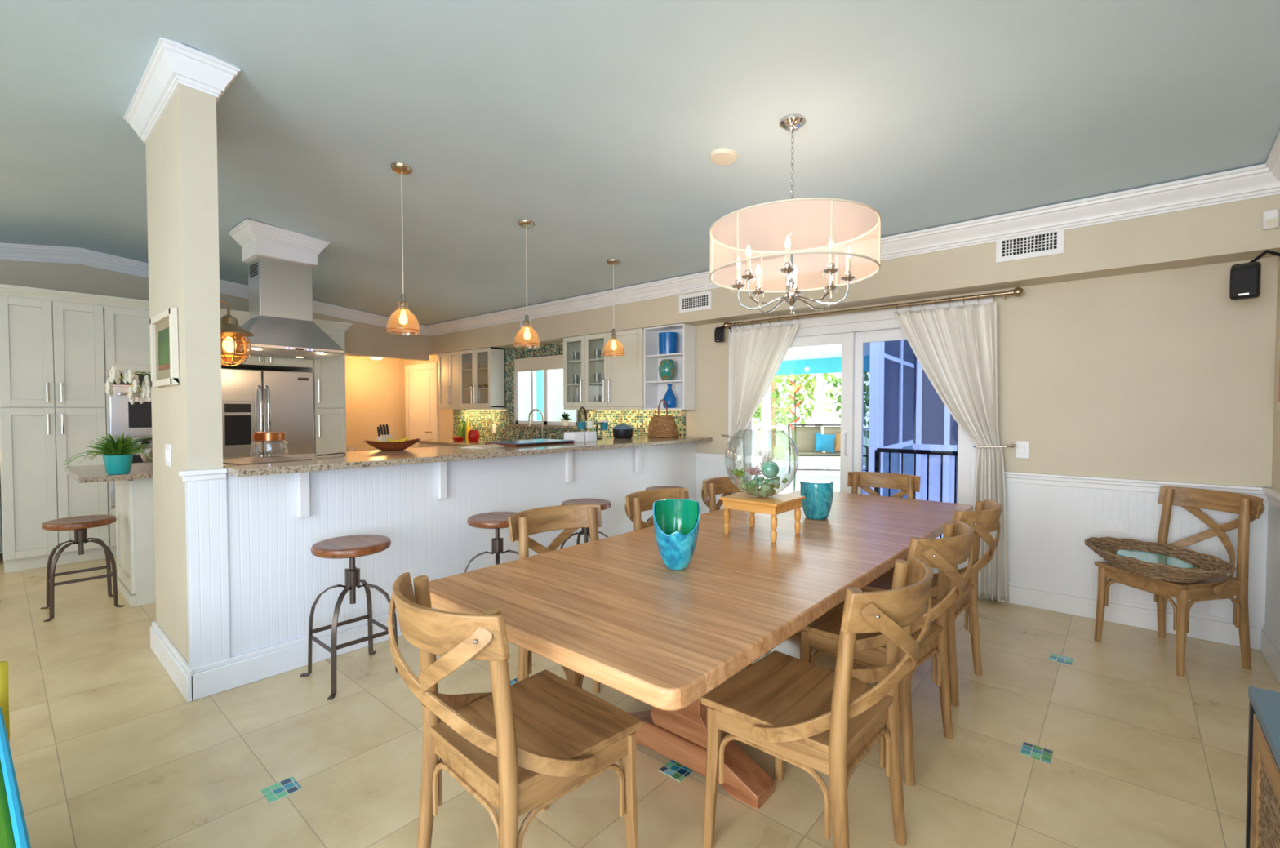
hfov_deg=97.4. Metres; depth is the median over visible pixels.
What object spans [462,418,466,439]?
oil bottle
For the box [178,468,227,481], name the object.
trim
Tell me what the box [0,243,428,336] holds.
trim
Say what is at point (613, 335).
socket
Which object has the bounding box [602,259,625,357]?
pendant lamp
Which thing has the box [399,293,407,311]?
socket
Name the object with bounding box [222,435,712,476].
countertop
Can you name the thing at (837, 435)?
throw pillow
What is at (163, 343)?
print
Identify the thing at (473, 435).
pitcher
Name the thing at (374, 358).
ceiling lamp
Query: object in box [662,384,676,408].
glass bottle
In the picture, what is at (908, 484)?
dining chair
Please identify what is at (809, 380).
tree
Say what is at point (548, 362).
roller blind
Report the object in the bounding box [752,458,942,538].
ground
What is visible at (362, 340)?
wall
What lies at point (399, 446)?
wooden bowl
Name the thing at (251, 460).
magazine
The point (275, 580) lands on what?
wall
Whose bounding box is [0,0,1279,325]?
ceiling
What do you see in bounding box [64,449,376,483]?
island countertop
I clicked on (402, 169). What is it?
pendant lamp
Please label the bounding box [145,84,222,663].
wall pillar
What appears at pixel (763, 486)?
glass
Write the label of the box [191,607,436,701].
baseboard
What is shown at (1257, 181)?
trim
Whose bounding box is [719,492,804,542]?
wooden stand
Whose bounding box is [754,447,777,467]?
air plant
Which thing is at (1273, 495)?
trim
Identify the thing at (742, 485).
glass
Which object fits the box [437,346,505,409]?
upper cabinet
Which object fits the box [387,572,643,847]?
dining chair
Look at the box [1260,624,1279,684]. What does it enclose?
baseboard
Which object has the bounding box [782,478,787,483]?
glass
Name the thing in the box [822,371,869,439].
tree
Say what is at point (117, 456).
potted plant
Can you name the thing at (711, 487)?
dining chair
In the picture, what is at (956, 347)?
curtain
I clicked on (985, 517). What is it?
dining chair
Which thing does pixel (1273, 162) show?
trim
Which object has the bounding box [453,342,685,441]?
backsplash
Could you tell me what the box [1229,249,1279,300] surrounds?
wall speaker
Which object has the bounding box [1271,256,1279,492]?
wall
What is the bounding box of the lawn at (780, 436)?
[755,428,869,465]
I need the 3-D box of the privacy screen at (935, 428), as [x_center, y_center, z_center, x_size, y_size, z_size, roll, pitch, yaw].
[4.051,-0.072,6.338,1.790,2.600,0.115,1,2,41]
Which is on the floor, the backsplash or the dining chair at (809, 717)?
the dining chair at (809, 717)
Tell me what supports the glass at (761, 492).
in the glass bowl at (739, 430)
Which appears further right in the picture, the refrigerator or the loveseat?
the loveseat
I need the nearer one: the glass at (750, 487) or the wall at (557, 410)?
the glass at (750, 487)
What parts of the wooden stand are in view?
leg, leg, leg, leg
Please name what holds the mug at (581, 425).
hanging from the mug tree at (597, 422)
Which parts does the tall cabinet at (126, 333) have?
panel, cabinet door, cabinet door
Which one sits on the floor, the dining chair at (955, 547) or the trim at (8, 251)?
the dining chair at (955, 547)
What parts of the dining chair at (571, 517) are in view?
leg, backrest, leg, leg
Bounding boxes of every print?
[157,327,169,370]
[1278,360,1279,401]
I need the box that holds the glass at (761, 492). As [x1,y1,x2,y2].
[758,489,766,497]
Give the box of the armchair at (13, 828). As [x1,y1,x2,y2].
[0,706,31,847]
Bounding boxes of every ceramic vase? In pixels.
[653,498,700,570]
[658,359,676,380]
[800,481,833,519]
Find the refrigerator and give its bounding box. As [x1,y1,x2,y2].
[221,368,314,458]
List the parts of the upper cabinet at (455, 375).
cabinet door, handle, cabinet door, glass door, light rail, handle, glass door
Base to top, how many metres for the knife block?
0.293 m
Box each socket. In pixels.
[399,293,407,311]
[524,314,529,328]
[611,328,616,340]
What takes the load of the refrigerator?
on the floor
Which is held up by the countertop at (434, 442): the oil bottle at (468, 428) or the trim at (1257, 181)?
the oil bottle at (468, 428)
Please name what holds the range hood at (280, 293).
hanging from the trim at (255, 238)
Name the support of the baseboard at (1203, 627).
attached to the wall at (1161, 375)
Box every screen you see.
[879,339,914,498]
[912,354,957,502]
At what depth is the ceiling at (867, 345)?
11.88 m
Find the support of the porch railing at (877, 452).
on the ground at (806, 476)
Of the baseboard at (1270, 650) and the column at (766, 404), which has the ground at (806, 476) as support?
the column at (766, 404)
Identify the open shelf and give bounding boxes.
[644,324,695,409]
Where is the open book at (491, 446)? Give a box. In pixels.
[461,444,505,448]
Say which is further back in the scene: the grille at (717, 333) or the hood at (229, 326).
the grille at (717, 333)
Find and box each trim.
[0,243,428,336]
[0,284,352,332]
[123,37,239,143]
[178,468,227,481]
[227,218,330,267]
[426,164,1279,336]
[537,370,543,421]
[694,452,1271,501]
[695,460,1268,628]
[775,355,870,375]
[1262,487,1279,508]
[1264,502,1279,648]
[1265,131,1279,182]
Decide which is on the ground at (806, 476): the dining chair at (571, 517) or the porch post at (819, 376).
the porch post at (819, 376)
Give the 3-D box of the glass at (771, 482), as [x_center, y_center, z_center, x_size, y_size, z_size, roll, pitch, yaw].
[0.626,0.278,2.680,0.034,0.034,0.026,0,2,14]
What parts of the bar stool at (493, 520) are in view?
leg, seat, leg, leg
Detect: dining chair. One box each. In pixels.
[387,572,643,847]
[507,504,602,693]
[624,488,751,667]
[700,475,748,511]
[700,556,933,847]
[800,520,974,786]
[847,471,920,560]
[857,499,1002,706]
[1093,485,1264,676]
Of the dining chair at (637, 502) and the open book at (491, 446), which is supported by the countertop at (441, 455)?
the open book at (491, 446)
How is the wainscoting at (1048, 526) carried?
attached to the wall at (1161, 375)
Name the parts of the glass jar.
lid, glass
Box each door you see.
[404,362,438,448]
[728,297,994,599]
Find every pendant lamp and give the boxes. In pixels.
[385,162,421,335]
[513,219,540,348]
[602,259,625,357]
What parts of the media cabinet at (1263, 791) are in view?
hinge post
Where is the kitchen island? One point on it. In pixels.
(134, 490)
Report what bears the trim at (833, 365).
on the porch post
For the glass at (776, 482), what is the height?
0.036 m
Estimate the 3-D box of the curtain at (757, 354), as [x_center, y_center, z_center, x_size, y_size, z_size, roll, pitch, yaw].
[1.126,0.127,5.141,0.703,2.166,0.115,1,2,41]
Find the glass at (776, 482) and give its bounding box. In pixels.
[773,480,779,486]
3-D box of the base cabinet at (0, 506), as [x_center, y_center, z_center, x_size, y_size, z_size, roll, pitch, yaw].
[-6.183,0.737,4.803,0.770,0.820,0.940,1,2,41]
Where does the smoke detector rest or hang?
attached to the ceiling at (596, 124)
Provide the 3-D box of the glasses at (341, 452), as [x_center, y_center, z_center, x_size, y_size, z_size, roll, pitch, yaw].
[-1.873,0.185,3.401,0.052,0.015,0.206,0,2,12]
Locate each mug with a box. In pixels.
[577,422,585,429]
[585,421,596,428]
[597,422,608,430]
[600,419,610,426]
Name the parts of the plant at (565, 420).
pot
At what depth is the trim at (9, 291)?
5.05 m
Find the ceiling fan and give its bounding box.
[785,346,841,356]
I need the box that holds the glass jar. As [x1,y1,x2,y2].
[249,431,288,457]
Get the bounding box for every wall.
[0,260,429,551]
[226,442,696,657]
[345,355,404,451]
[403,256,1278,599]
[428,194,1279,355]
[523,368,576,421]
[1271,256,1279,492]
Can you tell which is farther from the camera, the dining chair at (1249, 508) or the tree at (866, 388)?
the tree at (866, 388)
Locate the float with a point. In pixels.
(770, 469)
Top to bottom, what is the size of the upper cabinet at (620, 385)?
0.852 m
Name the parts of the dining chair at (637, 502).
leg, backrest, leg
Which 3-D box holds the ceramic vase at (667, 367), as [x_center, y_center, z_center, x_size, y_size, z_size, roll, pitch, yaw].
[0.283,-0.554,5.800,0.184,0.220,0.184,1,2,41]
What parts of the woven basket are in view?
handle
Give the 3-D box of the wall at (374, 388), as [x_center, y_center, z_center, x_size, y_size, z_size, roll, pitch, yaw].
[-4.613,0.004,8.440,1.380,2.300,2.720,1,2,41]
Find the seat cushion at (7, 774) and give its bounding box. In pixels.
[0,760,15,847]
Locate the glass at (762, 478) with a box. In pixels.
[757,475,764,481]
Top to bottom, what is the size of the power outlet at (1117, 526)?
0.075 m
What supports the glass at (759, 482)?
in the glass bowl at (739, 430)
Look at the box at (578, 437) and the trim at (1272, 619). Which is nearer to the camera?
the trim at (1272, 619)
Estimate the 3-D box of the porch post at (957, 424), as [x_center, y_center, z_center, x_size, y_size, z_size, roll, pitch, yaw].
[2.605,0.116,4.442,0.150,2.320,0.120,1,2,41]
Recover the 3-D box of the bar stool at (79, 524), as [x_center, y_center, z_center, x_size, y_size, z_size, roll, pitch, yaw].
[-3.858,0.964,3.881,0.386,0.616,0.386,1,2,41]
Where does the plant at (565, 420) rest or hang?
on the window
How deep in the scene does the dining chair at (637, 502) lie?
3.18 m
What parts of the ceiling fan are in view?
blade, blade, motor, blade, blade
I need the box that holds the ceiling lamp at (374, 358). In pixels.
[369,357,382,359]
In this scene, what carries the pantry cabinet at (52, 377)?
on the floor
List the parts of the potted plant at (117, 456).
pot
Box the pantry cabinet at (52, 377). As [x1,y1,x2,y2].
[0,296,109,573]
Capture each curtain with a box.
[728,315,799,494]
[893,292,1008,603]
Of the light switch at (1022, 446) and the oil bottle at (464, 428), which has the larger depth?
the oil bottle at (464, 428)
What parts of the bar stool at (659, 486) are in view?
seat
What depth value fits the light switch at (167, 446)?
2.88 m
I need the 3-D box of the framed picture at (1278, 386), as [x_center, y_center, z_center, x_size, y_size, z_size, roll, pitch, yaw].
[3.111,-0.253,2.658,0.031,0.370,0.700,1,2,41]
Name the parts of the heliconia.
stem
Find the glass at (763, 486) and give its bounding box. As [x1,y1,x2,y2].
[760,484,766,491]
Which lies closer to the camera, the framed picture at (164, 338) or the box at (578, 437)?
the framed picture at (164, 338)
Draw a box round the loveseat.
[787,424,868,477]
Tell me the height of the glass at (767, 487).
0.031 m
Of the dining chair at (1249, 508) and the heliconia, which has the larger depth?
the heliconia
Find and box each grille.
[714,329,721,341]
[1231,267,1257,297]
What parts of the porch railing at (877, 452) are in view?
rail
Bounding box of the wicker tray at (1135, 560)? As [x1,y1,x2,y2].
[1084,537,1235,582]
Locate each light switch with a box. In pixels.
[164,443,171,466]
[1016,440,1029,458]
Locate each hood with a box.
[220,255,350,359]
[220,315,254,337]
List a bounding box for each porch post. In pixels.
[814,373,822,469]
[868,342,879,494]
[955,423,958,503]
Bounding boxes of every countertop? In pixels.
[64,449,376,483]
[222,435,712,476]
[222,435,712,517]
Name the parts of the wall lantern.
arm, bulb, glass globe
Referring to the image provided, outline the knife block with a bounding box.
[376,424,392,449]
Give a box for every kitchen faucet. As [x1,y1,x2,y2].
[528,408,543,439]
[577,406,586,431]
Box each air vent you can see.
[679,290,711,313]
[995,227,1064,262]
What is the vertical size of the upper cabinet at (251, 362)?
0.460 m
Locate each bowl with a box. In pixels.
[363,438,420,450]
[452,437,465,441]
[724,429,798,496]
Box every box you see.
[564,431,584,442]
[583,431,596,441]
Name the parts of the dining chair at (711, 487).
leg, backrest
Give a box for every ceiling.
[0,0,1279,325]
[782,342,870,360]
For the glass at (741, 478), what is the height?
0.033 m
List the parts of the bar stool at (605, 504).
leg, leg, seat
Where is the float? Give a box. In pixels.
[760,460,778,478]
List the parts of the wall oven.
handle, oven door, control panel, oven door, handle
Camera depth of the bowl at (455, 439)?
7.94 m
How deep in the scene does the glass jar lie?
3.23 m
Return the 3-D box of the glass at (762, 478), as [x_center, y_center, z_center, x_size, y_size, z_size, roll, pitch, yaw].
[0.599,0.275,2.786,0.037,0.034,0.034,1,2,42]
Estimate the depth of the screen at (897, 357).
7.24 m
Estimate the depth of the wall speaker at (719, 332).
5.37 m
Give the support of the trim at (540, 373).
attached to the wall at (557, 410)
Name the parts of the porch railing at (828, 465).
rail, rail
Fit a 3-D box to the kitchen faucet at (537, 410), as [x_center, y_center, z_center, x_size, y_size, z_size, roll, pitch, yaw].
[-1.299,0.040,7.047,0.243,0.459,0.052,1,2,26]
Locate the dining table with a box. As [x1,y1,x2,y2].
[428,489,973,809]
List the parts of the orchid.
flower, flower, flower, flower, flower, flower, flower, flower, flower, flower, flower, flower, flower, flower, flower, flower, flower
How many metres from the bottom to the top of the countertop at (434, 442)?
0.820 m
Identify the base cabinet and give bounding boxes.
[0,506,1,553]
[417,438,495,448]
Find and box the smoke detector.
[709,148,737,165]
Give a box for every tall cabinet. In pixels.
[102,306,151,556]
[288,328,346,453]
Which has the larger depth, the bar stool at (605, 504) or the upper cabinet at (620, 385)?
the upper cabinet at (620, 385)
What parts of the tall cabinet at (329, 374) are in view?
handle, handle, cabinet door, cabinet door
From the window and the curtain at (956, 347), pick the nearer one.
the curtain at (956, 347)
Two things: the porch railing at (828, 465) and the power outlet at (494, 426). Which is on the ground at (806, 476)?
the porch railing at (828, 465)
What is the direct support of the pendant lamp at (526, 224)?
hanging from the ceiling at (596, 124)
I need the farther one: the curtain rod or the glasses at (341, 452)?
the curtain rod
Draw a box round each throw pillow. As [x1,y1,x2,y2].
[0,661,9,743]
[814,432,835,453]
[835,432,840,451]
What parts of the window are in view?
sill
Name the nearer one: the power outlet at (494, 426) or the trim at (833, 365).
the power outlet at (494, 426)
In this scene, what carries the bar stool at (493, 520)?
on the floor
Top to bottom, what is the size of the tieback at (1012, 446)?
0.036 m
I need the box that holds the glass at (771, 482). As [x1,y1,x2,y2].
[767,479,774,485]
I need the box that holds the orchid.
[105,365,152,467]
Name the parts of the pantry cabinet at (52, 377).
cabinet door, cabinet door, handle, handle, handle, handle, cabinet door, cabinet door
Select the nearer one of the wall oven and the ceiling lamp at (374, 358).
the wall oven
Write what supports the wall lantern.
attached to the wall pillar at (182, 179)
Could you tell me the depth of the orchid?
4.17 m
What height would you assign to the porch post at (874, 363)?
2.570 m
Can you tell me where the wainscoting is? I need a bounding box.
[185,478,230,669]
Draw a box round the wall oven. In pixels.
[108,372,152,507]
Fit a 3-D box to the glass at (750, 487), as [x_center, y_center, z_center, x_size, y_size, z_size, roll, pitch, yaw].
[0.526,0.300,2.657,0.035,0.037,0.033,1,2,37]
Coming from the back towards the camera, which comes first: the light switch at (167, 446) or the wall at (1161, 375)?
the wall at (1161, 375)
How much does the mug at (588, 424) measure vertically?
0.070 m
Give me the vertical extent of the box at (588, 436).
0.085 m
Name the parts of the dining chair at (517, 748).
leg, backrest, leg, seat frame, seat, leg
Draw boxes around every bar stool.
[40,515,124,622]
[299,534,399,700]
[464,511,519,572]
[560,498,611,549]
[644,485,684,523]
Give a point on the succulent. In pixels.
(736, 473)
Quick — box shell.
[743,464,763,475]
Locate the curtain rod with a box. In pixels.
[723,287,1023,328]
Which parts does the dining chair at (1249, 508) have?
leg, leg, seat, seat frame, leg, backrest, leg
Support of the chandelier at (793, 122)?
hanging from the ceiling at (596, 124)
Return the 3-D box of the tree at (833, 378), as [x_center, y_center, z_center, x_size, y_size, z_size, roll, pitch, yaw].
[8.788,-1.880,20.793,4.500,6.044,4.791,1,2,41]
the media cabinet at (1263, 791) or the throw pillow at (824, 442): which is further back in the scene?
the throw pillow at (824, 442)
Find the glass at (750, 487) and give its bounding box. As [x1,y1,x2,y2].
[747,484,755,491]
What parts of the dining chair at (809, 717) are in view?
leg, leg, seat, seat frame, leg, backrest, leg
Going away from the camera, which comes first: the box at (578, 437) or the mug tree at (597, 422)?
the box at (578, 437)
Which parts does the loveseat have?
leg, leg, backrest, rail, seat, rail, backrest, rail, leg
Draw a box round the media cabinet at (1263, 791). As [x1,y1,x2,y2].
[1244,686,1279,847]
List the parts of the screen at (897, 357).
panel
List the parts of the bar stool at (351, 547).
leg, leg, seat, leg, leg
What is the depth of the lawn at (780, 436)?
23.64 m
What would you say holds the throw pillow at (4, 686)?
on the armchair at (13, 828)
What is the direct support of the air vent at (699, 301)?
in the wall at (1231, 232)
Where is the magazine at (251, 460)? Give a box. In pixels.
[222,456,311,465]
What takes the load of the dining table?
on the floor
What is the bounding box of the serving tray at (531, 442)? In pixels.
[484,439,574,446]
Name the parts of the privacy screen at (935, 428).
panel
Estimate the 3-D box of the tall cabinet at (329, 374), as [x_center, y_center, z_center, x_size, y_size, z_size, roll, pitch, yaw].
[-4.040,0.037,6.951,1.178,2.310,0.342,1,2,41]
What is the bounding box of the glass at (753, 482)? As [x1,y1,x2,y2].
[749,479,757,485]
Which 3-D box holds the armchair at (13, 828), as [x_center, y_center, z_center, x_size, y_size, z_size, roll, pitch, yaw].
[-1.831,1.112,1.138,0.995,0.459,0.800,1,2,41]
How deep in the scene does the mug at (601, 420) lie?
5.49 m
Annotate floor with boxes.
[0,551,1279,847]
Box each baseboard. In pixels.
[150,621,193,702]
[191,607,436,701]
[1000,582,1263,650]
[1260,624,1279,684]
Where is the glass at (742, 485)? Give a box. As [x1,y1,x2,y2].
[739,483,746,489]
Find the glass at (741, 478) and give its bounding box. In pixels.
[739,476,744,482]
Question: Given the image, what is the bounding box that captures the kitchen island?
[64,449,376,606]
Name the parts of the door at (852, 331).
sliding panel, handle, fixed panel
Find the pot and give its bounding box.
[612,424,633,439]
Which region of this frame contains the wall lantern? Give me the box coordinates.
[219,298,254,367]
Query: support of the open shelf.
attached to the wall at (1161, 375)
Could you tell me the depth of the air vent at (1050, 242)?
3.67 m
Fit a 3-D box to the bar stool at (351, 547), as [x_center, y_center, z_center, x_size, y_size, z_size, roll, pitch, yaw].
[-1.483,0.952,2.903,0.386,0.692,0.386,1,2,41]
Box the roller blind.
[514,355,563,372]
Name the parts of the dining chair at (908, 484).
leg, backrest, leg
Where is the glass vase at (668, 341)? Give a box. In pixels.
[657,332,678,354]
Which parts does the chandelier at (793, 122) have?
flame bulb, flame bulb, flame bulb, arm, arm, arm, flame bulb, arm, chain, arm, shade frame, flame bulb, arm, arm, arm, flame bulb, flame bulb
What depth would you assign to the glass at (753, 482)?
2.64 m
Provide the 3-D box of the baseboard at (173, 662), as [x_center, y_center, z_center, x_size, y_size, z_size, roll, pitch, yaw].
[-2.414,1.219,2.988,0.932,0.150,0.161,1,2,41]
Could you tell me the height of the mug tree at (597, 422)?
0.190 m
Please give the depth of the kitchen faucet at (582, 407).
5.46 m
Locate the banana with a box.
[386,437,407,442]
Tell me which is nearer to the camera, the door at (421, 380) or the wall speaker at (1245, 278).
the wall speaker at (1245, 278)
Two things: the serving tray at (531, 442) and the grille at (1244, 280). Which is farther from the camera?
the serving tray at (531, 442)
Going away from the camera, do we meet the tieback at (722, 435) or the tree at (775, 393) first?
the tieback at (722, 435)
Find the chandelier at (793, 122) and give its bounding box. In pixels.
[709,114,880,314]
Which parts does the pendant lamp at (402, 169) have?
cord, lamp shade, bulb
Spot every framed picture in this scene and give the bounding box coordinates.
[149,306,179,388]
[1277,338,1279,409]
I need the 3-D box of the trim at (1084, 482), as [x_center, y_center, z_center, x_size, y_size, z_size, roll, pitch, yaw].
[2.058,0.363,4.448,3.945,0.076,0.044,1,2,41]
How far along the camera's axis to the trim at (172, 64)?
2.65 m
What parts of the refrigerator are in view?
freezer door, handle, handle, fridge door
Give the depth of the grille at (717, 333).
5.37 m
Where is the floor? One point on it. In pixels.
(1064, 738)
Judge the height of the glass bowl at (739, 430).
0.321 m
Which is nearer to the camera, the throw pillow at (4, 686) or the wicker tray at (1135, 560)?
the throw pillow at (4, 686)
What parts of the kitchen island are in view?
panel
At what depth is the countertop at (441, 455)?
3.53 m
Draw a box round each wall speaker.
[714,325,731,342]
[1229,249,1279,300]
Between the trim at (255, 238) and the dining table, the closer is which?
the dining table
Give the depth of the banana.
3.86 m
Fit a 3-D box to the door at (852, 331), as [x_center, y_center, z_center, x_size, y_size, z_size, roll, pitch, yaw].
[1.734,0.166,4.805,2.200,2.183,0.153,1,2,41]
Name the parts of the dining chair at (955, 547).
leg, seat, seat frame, leg, backrest, leg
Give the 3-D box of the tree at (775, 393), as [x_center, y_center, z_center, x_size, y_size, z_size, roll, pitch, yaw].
[4.201,-1.316,18.224,3.608,5.050,3.657,1,2,41]
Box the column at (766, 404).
[760,384,771,482]
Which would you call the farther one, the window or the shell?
the window
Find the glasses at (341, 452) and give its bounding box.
[315,452,346,456]
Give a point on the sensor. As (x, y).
(1270, 218)
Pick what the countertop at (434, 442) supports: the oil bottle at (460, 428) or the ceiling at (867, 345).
the oil bottle at (460, 428)
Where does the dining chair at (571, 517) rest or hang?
on the floor
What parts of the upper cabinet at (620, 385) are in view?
glass door, handle, glass door, light rail, handle, handle, cabinet door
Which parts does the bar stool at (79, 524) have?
leg, leg, seat, leg, leg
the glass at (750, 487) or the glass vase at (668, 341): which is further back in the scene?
the glass vase at (668, 341)
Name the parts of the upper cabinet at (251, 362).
cabinet door, cabinet door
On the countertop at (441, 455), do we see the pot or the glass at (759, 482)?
the pot
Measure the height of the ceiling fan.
0.340 m
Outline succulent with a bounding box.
[731,466,746,476]
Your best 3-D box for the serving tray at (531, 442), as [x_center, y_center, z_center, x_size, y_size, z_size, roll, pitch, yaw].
[-0.890,0.151,4.585,0.390,0.024,0.636,1,2,37]
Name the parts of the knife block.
knife handle, knife handle, knife handle, knife handle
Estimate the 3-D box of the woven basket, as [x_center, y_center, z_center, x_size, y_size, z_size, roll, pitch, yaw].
[0.230,-0.059,5.688,0.281,0.388,0.345,-1,2,-38]
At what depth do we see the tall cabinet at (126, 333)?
5.22 m
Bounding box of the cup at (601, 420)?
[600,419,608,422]
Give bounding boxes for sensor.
[1262,208,1279,230]
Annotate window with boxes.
[508,369,577,428]
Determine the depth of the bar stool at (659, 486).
4.92 m
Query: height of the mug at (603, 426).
0.070 m
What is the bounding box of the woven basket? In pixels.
[646,399,678,438]
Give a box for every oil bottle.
[457,418,462,437]
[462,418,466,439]
[465,419,470,440]
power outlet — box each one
[492,424,496,432]
[1104,520,1128,533]
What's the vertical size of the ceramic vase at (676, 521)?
0.248 m
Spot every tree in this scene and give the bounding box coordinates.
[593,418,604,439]
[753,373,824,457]
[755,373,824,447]
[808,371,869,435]
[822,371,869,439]
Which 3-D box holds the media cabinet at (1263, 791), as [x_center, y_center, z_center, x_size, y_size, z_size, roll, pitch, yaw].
[1.065,0.995,0.618,0.365,0.680,1.690,1,2,41]
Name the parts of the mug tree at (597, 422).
stem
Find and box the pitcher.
[467,430,479,441]
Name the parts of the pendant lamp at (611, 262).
lamp shade, cord, bulb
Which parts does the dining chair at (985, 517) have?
leg, seat, seat frame, leg, leg, backrest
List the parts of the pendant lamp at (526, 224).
cord, lamp shade, bulb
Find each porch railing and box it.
[753,425,869,471]
[874,448,956,537]
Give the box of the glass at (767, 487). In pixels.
[765,485,770,491]
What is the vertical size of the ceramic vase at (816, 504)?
0.204 m
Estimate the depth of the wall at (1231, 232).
3.92 m
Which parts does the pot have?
lid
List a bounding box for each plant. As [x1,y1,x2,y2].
[62,431,152,474]
[558,411,574,426]
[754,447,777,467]
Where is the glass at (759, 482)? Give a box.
[756,479,763,486]
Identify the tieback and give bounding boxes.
[721,434,742,439]
[973,444,1016,448]
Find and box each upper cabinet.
[220,320,313,371]
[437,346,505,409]
[563,328,644,409]
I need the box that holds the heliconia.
[787,378,801,491]
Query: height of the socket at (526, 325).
0.105 m

